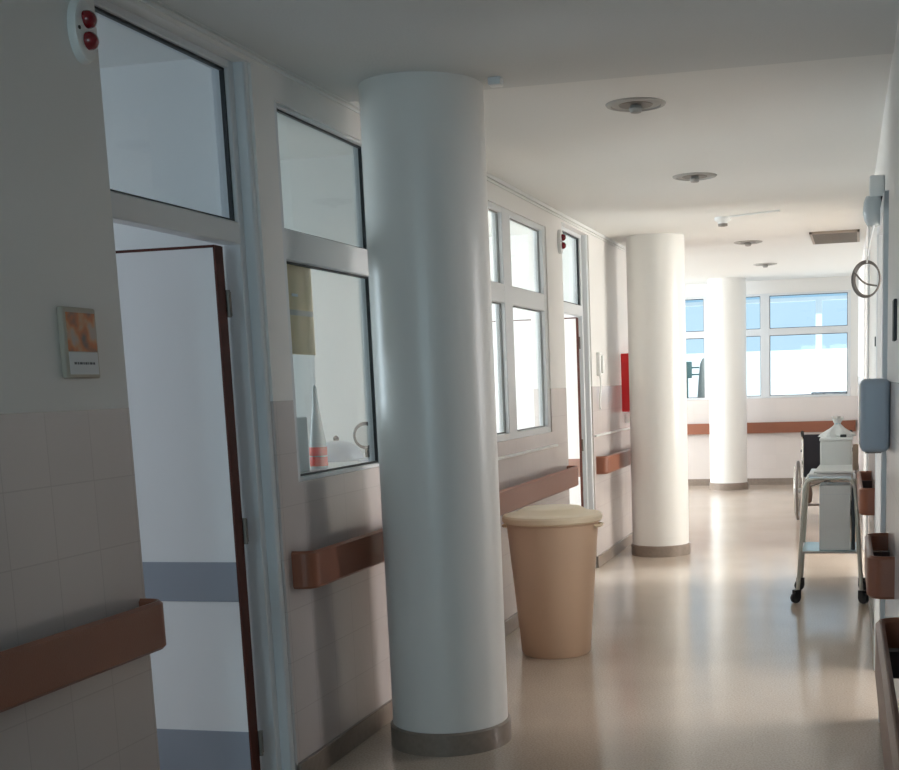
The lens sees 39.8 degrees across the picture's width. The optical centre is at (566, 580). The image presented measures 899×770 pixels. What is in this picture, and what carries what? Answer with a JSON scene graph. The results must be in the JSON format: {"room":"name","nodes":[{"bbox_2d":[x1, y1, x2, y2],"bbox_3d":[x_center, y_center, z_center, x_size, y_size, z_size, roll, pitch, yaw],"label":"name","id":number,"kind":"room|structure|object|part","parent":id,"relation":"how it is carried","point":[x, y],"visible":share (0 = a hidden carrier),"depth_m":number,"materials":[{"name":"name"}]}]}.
{"room":"hospital interior","nodes":[
{"label":"hospital interior","id":0,"kind":"room"},
{"bbox_2d":[100,59,261,769],"bbox_3d":[-2.810,-0.551,4.909,3.460,2.610,0.060,0,9,13],"label":"wall","id":1,"kind":"structure","parent":0,"point":[159,120],"depth_m":4.38,"materials":[{"name":"white paint"}]},
{"bbox_2d":[0,0,631,769],"bbox_3d":[-1.185,-0.458,4.007,0.120,2.610,15.300,0,9,13],"label":"wall","id":2,"kind":"structure","parent":0,"point":[71,555],"depth_m":3.40,"materials":[{"name":"paint"}]},
{"bbox_2d":[56,306,99,378],"bbox_3d":[-1.289,-0.628,3.259,0.020,0.184,0.146,0,9,13],"label":"wall sign","id":3,"kind":"object","parent":2,"relation":"attached to","point":[76,326],"visible":1,"depth_m":3.24,"materials":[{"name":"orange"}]},
{"bbox_2d":[65,312,96,351],"bbox_3d":[-1.281,-0.656,3.254,0.002,0.100,0.124,0,9,13],"label":"picture","id":4,"kind":"object","parent":3,"relation":"on","point":[80,327],"depth_m":3.25},
{"bbox_2d":[0,598,165,712],"bbox_3d":[-1.945,0.654,0.380,0.089,0.140,6.652,0,9,13],"label":"handrail","id":5,"kind":"object","parent":2,"relation":"attached to","point":[35,669],"visible":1,"depth_m":3.14,"materials":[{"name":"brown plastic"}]},
{"bbox_2d":[67,0,98,63],"bbox_3d":[-1.269,-1.455,3.261,0.055,0.164,0.104,0,9,13],"label":"lamp","id":6,"kind":"object","parent":2,"relation":"attached to","point":[81,21],"visible":1,"depth_m":3.24,"materials":[{"name":"white plastic"}]},
{"bbox_2d":[94,0,294,769],"bbox_3d":[-1.559,-0.428,4.053,0.849,2.560,0.898,0,9,13],"label":"door","id":7,"kind":"structure","parent":2,"relation":"in","point":[176,305],"depth_m":4.25,"materials":[{"name":"white paint"}]},
{"bbox_2d":[94,6,234,220],"bbox_3d":[-1.241,-1.414,3.809,0.020,0.503,0.773,0,9,13],"label":"window","id":8,"kind":"structure","parent":7,"relation":"in","point":[98,10],"depth_m":4.09,"materials":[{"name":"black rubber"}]},
{"bbox_3d":[-1.499,0.659,4.434,0.796,0.266,0.003,0,9,13],"label":"kick plate","id":9,"kind":"part","parent":7,"relation":"part of","materials":[{"name":"grey metal"}]},
{"bbox_2d":[274,101,378,481],"bbox_3d":[-0.871,-1.157,5.226,0.064,1.385,1.610,0,9,13],"label":"window","id":10,"kind":"structure","parent":2,"relation":"in","point":[299,249],"depth_m":4.97,"materials":[{"name":"white paint"}]},
{"bbox_2d":[287,264,315,354],"bbox_3d":[-1.016,-1.030,4.686,0.004,0.335,0.235,0,9,13],"label":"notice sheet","id":11,"kind":"object","parent":10,"relation":"attached to","point":[299,278],"visible":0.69,"depth_m":4.70,"materials":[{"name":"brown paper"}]},
{"bbox_2d":[300,453,369,473],"bbox_3d":[-1.205,-0.499,5.505,0.610,0.040,1.780,0,9,13],"label":"countertop","id":12,"kind":"structure","parent":2,"relation":"attached to","point":[331,465],"depth_m":5.41,"materials":[{"name":"white plastic"}]},
{"bbox_2d":[297,417,309,472],"bbox_3d":[-1.124,-0.546,4.956,0.120,0.220,0.142,0,9,13],"label":"file box","id":13,"kind":"object","parent":12,"relation":"on","point":[301,421],"visible":0.19,"depth_m":4.96,"materials":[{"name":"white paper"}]},
{"bbox_2d":[309,385,327,468],"bbox_3d":[-1.041,-0.639,5.130,0.074,0.345,0.074,0,9,13],"label":"bottle","id":14,"kind":"object","parent":12,"relation":"on","point":[318,453],"visible":1,"depth_m":5.11,"materials":[{"name":"grey plastic"}]},
{"bbox_2d":[326,436,363,461],"bbox_3d":[-1.067,-0.616,5.713,0.244,0.115,0.244,0,9,13],"label":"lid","id":15,"kind":"object","parent":12,"relation":"on","point":[338,450],"visible":0.76,"depth_m":5.63,"materials":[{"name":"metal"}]},
{"bbox_2d":[353,422,369,461],"bbox_3d":[-0.909,-0.634,5.600,0.092,0.177,0.108,-9,11,-37],"label":"magnifying mirror","id":16,"kind":"object","parent":12,"relation":"on","point":[361,432],"visible":0.59,"depth_m":5.58,"materials":[{"name":"white plastic"}]},
{"bbox_3d":[-0.908,-0.579,5.608,0.019,0.045,0.020,0,9,13],"label":"stem","id":17,"kind":"part","parent":16,"relation":"part of","materials":[{"name":"black plastic"}]},
{"bbox_2d":[139,0,625,251],"bbox_3d":[-1.165,-1.732,3.789,0.024,0.048,15.300,0,9,13],"label":"trim","id":18,"kind":"structure","parent":2,"relation":"attached to","point":[354,104],"depth_m":4.63,"materials":[{"name":"white paint"}]},
{"bbox_2d":[291,466,578,588],"bbox_3d":[-0.458,-0.393,6.625,0.089,0.140,4.422,0,9,13],"label":"handrail","id":19,"kind":"object","parent":2,"relation":"attached to","point":[323,566],"visible":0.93,"depth_m":4.91,"materials":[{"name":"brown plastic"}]},
{"bbox_2d":[297,532,632,769],"bbox_3d":[-1.086,0.786,4.192,0.024,0.090,15.300,0,9,13],"label":"baseboard","id":20,"kind":"structure","parent":2,"relation":"attached to","point":[337,748],"depth_m":5.13,"materials":[{"name":"brown stone"}]},
{"bbox_2d":[488,201,550,441],"bbox_3d":[-0.372,-1.513,7.323,0.064,1.355,1.870,0,9,13],"label":"window","id":21,"kind":"structure","parent":2,"relation":"in","point":[505,296],"depth_m":7.35,"materials":[{"name":"white paint"}]},
{"bbox_2d":[492,226,593,509],"bbox_3d":[-0.323,-1.298,9.245,0.849,2.560,0.883,0,9,13],"label":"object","id":22,"kind":"structure","parent":2,"relation":"in","point":[576,328],"depth_m":9.40,"materials":[{"name":"white paint"}]},
{"bbox_2d":[562,231,579,304],"bbox_3d":[-0.005,-2.284,9.001,0.020,0.503,0.758,0,9,13],"label":"window","id":23,"kind":"structure","parent":22,"relation":"in","point":[563,232],"depth_m":9.34,"materials":[{"name":"black metal"}]},
{"bbox_3d":[0.036,-1.296,9.160,0.110,2.560,0.883,0,9,13],"label":"frame","id":24,"kind":"part","parent":22,"relation":"part of","materials":[{"name":"white paint"}]},
{"bbox_2d":[557,229,565,253],"bbox_3d":[-0.034,-2.325,8.450,0.055,0.164,0.104,0,9,13],"label":"lamp","id":25,"kind":"object","parent":2,"relation":"attached to","point":[561,237],"visible":1,"depth_m":8.42,"materials":[{"name":"white plastic"}]},
{"bbox_3d":[-0.046,-2.325,8.453,0.030,0.164,0.104,0,9,13],"label":"plate","id":26,"kind":"part","parent":25,"relation":"part of","materials":[{"name":"white plastic"}]},
{"bbox_2d":[498,427,629,459],"bbox_3d":[0.064,-1.020,8.969,0.025,0.015,4.980,0,9,13],"label":"trim","id":27,"kind":"structure","parent":2,"relation":"attached to","point":[623,429],"depth_m":7.92,"materials":[{"name":"white plastic"}]},
{"bbox_2d":[596,352,604,408],"bbox_3d":[0.267,-1.579,9.733,0.059,0.446,0.080,0,9,13],"label":"wall fitting","id":28,"kind":"object","parent":2,"relation":"attached to","point":[600,369],"visible":1,"depth_m":9.69,"materials":[{"name":"white plastic"}]},
{"bbox_3d":[0.265,-1.492,9.734,0.022,0.272,0.041,0,9,13],"label":"cord","id":29,"kind":"part","parent":28,"relation":"part of","materials":[{"name":"white plastic"}]},
{"bbox_2d":[596,448,630,473],"bbox_3d":[0.473,-1.048,10.533,0.089,0.140,1.742,0,9,13],"label":"handrail","id":30,"kind":"object","parent":2,"relation":"attached to","point":[610,463],"visible":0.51,"depth_m":9.93,"materials":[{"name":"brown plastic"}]},
{"bbox_2d":[621,353,629,422],"bbox_3d":[0.588,-1.713,10.962,0.106,0.600,0.550,0,9,13],"label":"upper cabinet","id":31,"kind":"object","parent":2,"relation":"attached to","point":[624,357],"visible":0.42,"depth_m":10.70,"materials":[{"name":"red metal"}]},
{"bbox_2d":[280,154,369,452],"bbox_3d":[-2.383,-0.852,6.705,3.460,2.610,0.060,0,9,13],"label":"wall","id":32,"kind":"structure","parent":0,"point":[318,193],"depth_m":6.29,"materials":[{"name":"white paint"}]},
{"bbox_2d":[95,0,898,283],"bbox_3d":[-0.483,-2.355,6.568,14.000,0.318,21.150,0,9,13],"label":"ceiling","id":33,"kind":"structure","parent":0,"point":[800,140],"depth_m":5.03,"materials":[{"name":"white paint"}]},
{"bbox_2d":[488,76,502,87],"bbox_3d":[-0.269,-1.881,4.644,0.050,0.034,0.050,0,9,13],"label":"sensor","id":34,"kind":"object","parent":33,"relation":"attached to","point":[493,82],"visible":1,"depth_m":4.62,"materials":[{"name":"white plastic"}]},
{"bbox_2d":[605,97,665,113],"bbox_3d":[0.292,-2.003,5.229,0.258,0.038,0.258,0,9,13],"label":"recessed light","id":35,"kind":"object","parent":33,"relation":"in","point":[634,105],"visible":1,"depth_m":5.20,"materials":[{"name":"silver metal"}]},
{"bbox_3d":[0.292,-1.999,5.230,0.060,0.031,0.060,0,9,13],"label":"bulb","id":36,"kind":"part","parent":35,"relation":"part of","materials":[{"name":"white glass"}]},
{"bbox_2d":[672,172,716,182],"bbox_3d":[0.738,-2.321,7.127,0.258,0.038,0.258,0,9,13],"label":"recessed light","id":37,"kind":"object","parent":33,"relation":"in","point":[694,177],"visible":1,"depth_m":7.10,"materials":[{"name":"silver metal"}]},
{"bbox_3d":[0.738,-2.317,7.128,0.060,0.031,0.060,0,9,13],"label":"bulb","id":38,"kind":"part","parent":37,"relation":"part of","materials":[{"name":"white glass"}]},
{"bbox_2d":[715,216,730,226],"bbox_3d":[1.137,-2.619,8.997,0.120,0.066,0.120,0,9,13],"label":"smoke detector","id":39,"kind":"object","parent":33,"relation":"attached to","point":[722,221],"visible":0.99,"depth_m":8.96,"materials":[{"name":"white plastic"}]},
{"bbox_2d":[734,240,761,246],"bbox_3d":[1.568,-2.916,10.678,0.248,0.038,0.248,0,9,13],"label":"recessed light","id":40,"kind":"object","parent":33,"relation":"in","point":[747,243],"visible":1,"depth_m":10.65,"materials":[{"name":"silver metal"}]},
{"bbox_2d":[728,210,779,217],"bbox_3d":[1.332,-2.620,8.800,0.425,0.012,0.012,6,12,39],"label":"conduit","id":41,"kind":"object","parent":33,"relation":"attached to","point":[772,210],"visible":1,"depth_m":8.80,"materials":[{"name":"white plastic"}]},
{"bbox_2d":[753,263,776,267],"bbox_3d":[2.059,-3.271,12.803,0.248,0.038,0.248,0,9,13],"label":"recessed light","id":42,"kind":"object","parent":33,"relation":"in","point":[765,265],"visible":1,"depth_m":12.78,"materials":[{"name":"silver metal"}]},
{"bbox_2d":[809,229,859,243],"bbox_3d":[2.270,-2.907,10.429,0.400,0.020,0.820,0,9,13],"label":"ceiling vent","id":43,"kind":"object","parent":33,"relation":"in","point":[839,236],"visible":1,"depth_m":10.31,"materials":[{"name":"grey metal"}]},
{"bbox_2d":[489,234,573,320],"bbox_3d":[-1.553,-1.437,10.190,3.460,2.610,0.080,0,9,13],"label":"wall office partition","id":44,"kind":"structure","parent":0,"point":[519,243],"depth_m":9.68,"materials":[{"name":"white paint"}]},
{"bbox_2d":[326,484,884,769],"bbox_3d":[-0.396,0.419,7.013,14.000,0.120,21.150,0,9,13],"label":"floor","id":45,"kind":"structure","parent":0,"point":[704,658],"depth_m":6.21,"materials":[{"name":"laminate"}]},
{"bbox_2d":[358,71,511,756],"bbox_3d":[-0.521,-0.619,4.941,0.500,2.592,0.500,0,9,13],"label":"pillar","id":46,"kind":"structure","parent":45,"relation":"on","point":[423,132],"depth_m":4.74,"materials":[{"name":"white paint"}]},
{"bbox_3d":[-0.482,0.615,5.139,0.500,0.092,0.500,0,9,13],"label":"skirting","id":47,"kind":"part","parent":46,"relation":"part of","materials":[{"name":"brown stone"}]},
{"bbox_2d":[502,504,603,658],"bbox_3d":[-0.069,-0.006,6.692,0.554,0.800,0.540,0,9,13],"label":"waste bin","id":48,"kind":"object","parent":45,"relation":"on","point":[553,547],"visible":1,"depth_m":6.51,"materials":[{"name":"beige plastic"}]},
{"bbox_3d":[-0.080,-0.362,6.635,0.540,0.078,0.540,0,9,13],"label":"lid","id":49,"kind":"part","parent":48,"relation":"part of","materials":[{"name":"beige plastic"}]},
{"bbox_3d":[0.172,-0.300,6.585,0.040,0.018,0.117,0,9,13],"label":"handle","id":50,"kind":"part","parent":48,"relation":"part of","materials":[{"name":"beige plastic"}]},
{"bbox_2d":[626,233,690,557],"bbox_3d":[0.759,-1.522,10.271,0.500,2.610,0.500,0,9,13],"label":"pillar","id":51,"kind":"structure","parent":45,"relation":"on","point":[655,262],"depth_m":10.08,"materials":[{"name":"white paint"}]},
{"bbox_3d":[0.798,-0.279,10.470,0.500,0.092,0.500,0,9,13],"label":"skirting","id":52,"kind":"part","parent":51,"relation":"part of","materials":[{"name":"brown stone"}]},
{"bbox_2d":[708,277,747,490],"bbox_3d":[2.112,-2.568,16.189,0.514,2.720,0.514,0,9,13],"label":"pillar","id":53,"kind":"structure","parent":45,"relation":"on","point":[726,296],"depth_m":16.00,"materials":[{"name":"white paint"}]},
{"bbox_3d":[2.152,-1.271,16.397,0.514,0.092,0.514,0,9,13],"label":"skirting","id":54,"kind":"part","parent":53,"relation":"part of","materials":[{"name":"brown stone"}]},
{"bbox_2d":[793,430,859,519],"bbox_3d":[2.649,-1.088,12.559,0.642,0.913,0.883,0,9,13],"label":"wheelchair","id":55,"kind":"object","parent":45,"relation":"on","point":[810,450],"visible":0.46,"depth_m":12.39,"materials":[{"name":"grey"}]},
{"bbox_3d":[2.369,-1.198,12.393,0.021,0.580,0.115,0,9,13],"label":"post","id":56,"kind":"part","parent":55,"relation":"part of","materials":[{"name":"silver metal"}]},
{"bbox_2d":[808,482,812,502],"bbox_3d":[2.436,-0.926,12.419,0.076,0.290,0.046,0,9,13],"label":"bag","id":57,"kind":"object","parent":55,"relation":"hanging from","point":[810,488],"visible":0.34,"depth_m":12.41,"materials":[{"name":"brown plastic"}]},
{"bbox_3d":[2.606,-1.258,12.372,0.450,0.430,0.023,0,9,13],"label":"backrest","id":58,"kind":"part","parent":55,"relation":"part of","materials":[{"name":"black fabric"}]},
{"bbox_2d":[790,469,868,603],"bbox_3d":[1.735,-0.307,8.118,0.495,0.832,0.565,0,9,13],"label":"trolley","id":59,"kind":"object","parent":45,"relation":"on","point":[804,547],"visible":0.96,"depth_m":7.91,"materials":[{"name":"beige"}]},
{"bbox_2d":[802,542,856,550],"bbox_3d":[1.738,-0.224,8.141,0.348,0.010,0.450,0,9,13],"label":"shelf","id":60,"kind":"object","parent":59,"relation":"attached to","point":[807,546],"depth_m":8.10,"materials":[{"name":"grey metal"}]},
{"bbox_2d":[808,469,851,476],"bbox_3d":[1.725,-0.709,8.063,0.270,0.020,0.470,0,9,13],"label":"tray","id":61,"kind":"object","parent":59,"relation":"on","point":[811,474],"depth_m":7.84,"materials":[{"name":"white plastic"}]},
{"bbox_3d":[1.790,-0.377,8.348,0.425,0.731,0.055,0,9,13],"label":"leg frame","id":62,"kind":"part","parent":59,"relation":"part of","materials":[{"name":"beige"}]},
{"bbox_2d":[814,436,852,472],"bbox_3d":[1.731,-0.821,7.997,0.240,0.222,0.397,0,9,13],"label":"storage box","id":63,"kind":"object","parent":59,"relation":"on","point":[835,452],"visible":0.94,"depth_m":7.89,"materials":[{"name":"white plastic"}]},
{"bbox_3d":[1.754,-0.928,8.025,0.210,0.022,0.300,0,9,13],"label":"lid","id":64,"kind":"part","parent":63,"relation":"part of","materials":[{"name":"white plastic"}]},
{"bbox_2d":[818,416,856,436],"bbox_3d":[1.753,-1.005,8.012,0.208,0.134,0.230,-9,12,-38],"label":"plastic bag","id":65,"kind":"object","parent":63,"relation":"on","point":[837,430],"visible":1,"depth_m":7.98,"materials":[{"name":"white plastic"}]},
{"bbox_2d":[819,482,850,549],"bbox_3d":[1.745,-0.422,8.022,0.194,0.418,0.242,0,9,13],"label":"box","id":66,"kind":"object","parent":59,"relation":"on","point":[834,497],"visible":1,"depth_m":7.91,"materials":[{"name":"white plastic"}]},
{"bbox_2d":[851,486,854,549],"bbox_3d":[1.864,-0.418,8.027,0.024,0.400,0.260,0,9,13],"label":"folder","id":67,"kind":"object","parent":59,"relation":"on","point":[852,493],"visible":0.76,"depth_m":7.91,"materials":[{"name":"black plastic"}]},
{"bbox_2d":[853,444,858,469],"bbox_3d":[1.887,-0.810,8.060,0.036,0.170,0.036,0,9,13],"label":"carton","id":68,"kind":"object","parent":59,"relation":"on","point":[855,446],"visible":1,"depth_m":8.04,"materials":[{"name":"beige cardboard"}]},
{"bbox_2d":[685,276,857,478],"bbox_3d":[0.646,-2.681,17.181,7.500,2.720,0.150,0,9,13],"label":"wall","id":69,"kind":"structure","parent":0,"point":[769,455],"depth_m":16.65,"materials":[{"name":"paint"}]},
{"bbox_2d":[685,296,707,399],"bbox_3d":[1.193,-3.166,16.938,1.470,1.380,0.074,0,9,13],"label":"window","id":70,"kind":"structure","parent":69,"relation":"in","point":[689,334],"depth_m":16.74,"materials":[{"name":"white paint"}]},
{"bbox_2d":[688,478,848,485],"bbox_3d":[0.509,-1.372,17.352,6.970,0.090,0.025,0,9,13],"label":"baseboard","id":71,"kind":"structure","parent":69,"relation":"attached to","point":[751,481],"depth_m":16.82,"materials":[{"name":"brown stone"}]},
{"bbox_2d":[687,420,855,434],"bbox_3d":[2.208,-2.076,16.785,3.352,0.145,0.091,0,9,13],"label":"handrail","id":72,"kind":"object","parent":69,"relation":"attached to","point":[806,426],"visible":0.48,"depth_m":16.57,"materials":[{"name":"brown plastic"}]},
{"bbox_2d":[746,290,850,398],"bbox_3d":[2.916,-3.154,16.530,1.730,1.380,0.074,0,9,13],"label":"window","id":73,"kind":"structure","parent":69,"relation":"in","point":[765,331],"depth_m":16.48,"materials":[{"name":"white paint"}]},
{"bbox_2d":[857,18,898,710],"bbox_3d":[1.635,-0.958,6.231,0.121,2.720,21.020,0,9,13],"label":"wall","id":74,"kind":"structure","parent":0,"point":[887,164],"depth_m":4.58,"materials":[{"name":"paint"}]},
{"bbox_2d":[857,471,874,514],"bbox_3d":[1.737,-0.521,7.169,0.089,0.145,1.252,0,9,13],"label":"handrail","id":75,"kind":"object","parent":74,"relation":"attached to","point":[865,492],"visible":0.94,"depth_m":6.59,"materials":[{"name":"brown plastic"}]},
{"bbox_2d":[863,226,869,549],"bbox_3d":[2.350,-1.379,9.416,0.145,2.500,1.500,0,9,13],"label":"door","id":76,"kind":"structure","parent":74,"relation":"in","point":[867,266],"depth_m":9.92,"materials":[{"name":"white paint"}]},
{"bbox_2d":[859,513,873,652],"bbox_3d":[1.614,0.341,6.442,0.022,0.090,21.000,0,9,13],"label":"baseboard","id":77,"kind":"structure","parent":74,"relation":"attached to","point":[860,515],"depth_m":7.27,"materials":[{"name":"brown stone"}]},
{"bbox_2d":[863,175,884,226],"bbox_3d":[1.341,-1.658,5.391,0.092,0.214,0.092,0,9,13],"label":"lamp","id":78,"kind":"object","parent":74,"relation":"attached to","point":[872,203],"visible":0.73,"depth_m":5.35,"materials":[{"name":"white plastic"}]},
{"bbox_2d":[851,225,880,297],"bbox_3d":[1.308,-1.397,5.391,0.128,0.316,0.070,0,9,13],"label":"cable coil","id":79,"kind":"object","parent":78,"relation":"hanging from","point":[854,273],"visible":1,"depth_m":5.40,"materials":[{"name":"grey plastic"}]},
{"bbox_3d":[1.329,-1.488,5.383,0.048,0.135,0.015,-8,11,-36],"label":"hanging cord","id":80,"kind":"part","parent":79,"relation":"part of","materials":[{"name":"white plastic"}]},
{"bbox_3d":[1.342,-1.616,5.397,0.092,0.129,0.092,0,9,13],"label":"lamp shade","id":81,"kind":"part","parent":78,"relation":"part of","materials":[{"name":"grey plastic"}]},
{"bbox_2d":[859,378,889,452],"bbox_3d":[1.174,-0.633,4.717,0.110,0.278,0.280,0,9,13],"label":"dispenser","id":82,"kind":"object","parent":74,"relation":"attached to","point":[874,394],"visible":1,"depth_m":4.58,"materials":[{"name":"grey plastic"}]},
{"bbox_3d":[1.165,-0.636,4.718,0.092,0.252,0.250,0,9,13],"label":"panel","id":83,"kind":"part","parent":82,"relation":"part of","materials":[{"name":"white plastic"}]},
{"bbox_2d":[864,533,894,598],"bbox_3d":[1.124,-0.061,4.450,0.089,0.145,0.662,0,9,13],"label":"handrail","id":84,"kind":"object","parent":74,"relation":"attached to","point":[879,566],"visible":1,"depth_m":4.15,"materials":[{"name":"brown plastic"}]},
{"bbox_2d":[873,190,888,722],"bbox_3d":[1.857,-0.549,5.403,0.960,2.160,1.030,0,9,13],"label":"door","id":85,"kind":"structure","parent":74,"relation":"in","point":[883,229],"depth_m":5.10,"materials":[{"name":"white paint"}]},
{"bbox_2d":[875,617,898,769],"bbox_3d":[0.509,0.389,1.724,0.090,0.145,2.842,0,9,13],"label":"handrail","id":86,"kind":"object","parent":74,"relation":"attached to","point":[886,629],"visible":1,"depth_m":2.53,"materials":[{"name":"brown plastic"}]},
{"bbox_2d":[892,299,896,340],"bbox_3d":[1.083,-0.862,4.076,0.012,0.135,0.100,0,9,13],"label":"plaque","id":87,"kind":"object","parent":74,"relation":"attached to","point":[894,302],"visible":1,"depth_m":4.03,"materials":[{"name":"black plastic"}]},
{"bbox_3d":[1.717,-3.027,28.845,50.000,0.250,22.850,0,9,13],"label":"ground","id":88,"kind":"structure","parent":0,"visible":0},
{"bbox_2d":[686,361,698,397],"bbox_3d":[1.850,-2.333,18.129,0.210,1.760,0.110,0,9,13],"label":"wall bracket","id":89,"kind":"object","parent":88,"relation":"on","point":[689,367],"visible":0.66,"depth_m":17.98,"materials":[{"name":"metal"}]},
{"bbox_2d":[697,358,703,396],"bbox_3d":[2.022,-2.368,18.182,0.400,1.800,0.400,0,9,13],"label":"parasol","id":90,"kind":"object","parent":88,"relation":"on","point":[701,370],"visible":0.22,"depth_m":18.03,"materials":[{"name":"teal fabric"}]},
{"bbox_2d":[685,293,846,391],"bbox_3d":[3.647,-3.316,20.370,8.200,2.880,0.350,0,9,13],"label":"canopy","id":91,"kind":"object","parent":88,"relation":"on","point":[818,298],"visible":0.26,"depth_m":20.19,"materials":[{"name":"white metal"}]},
{"bbox_3d":[4.153,-3.241,20.340,0.100,2.710,0.100,0,9,13],"label":"post","id":92,"kind":"part","parent":91,"relation":"part of","materials":[{"name":"white metal"}]},
{"bbox_2d":[686,348,846,397],"bbox_3d":[2.378,-3.204,22.956,22.000,2.020,0.200,0,9,13],"label":"wall","id":93,"kind":"structure","parent":88,"relation":"on","point":[792,372],"depth_m":22.34,"materials":[{"name":"white paint"}]},
{"bbox_2d":[811,391,846,393],"bbox_3d":[3.851,-2.139,18.097,0.520,1.262,0.024,0,9,13],"label":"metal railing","id":94,"kind":"object","parent":88,"relation":"on","point":[837,391],"visible":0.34,"depth_m":18.00,"materials":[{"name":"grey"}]}
]}

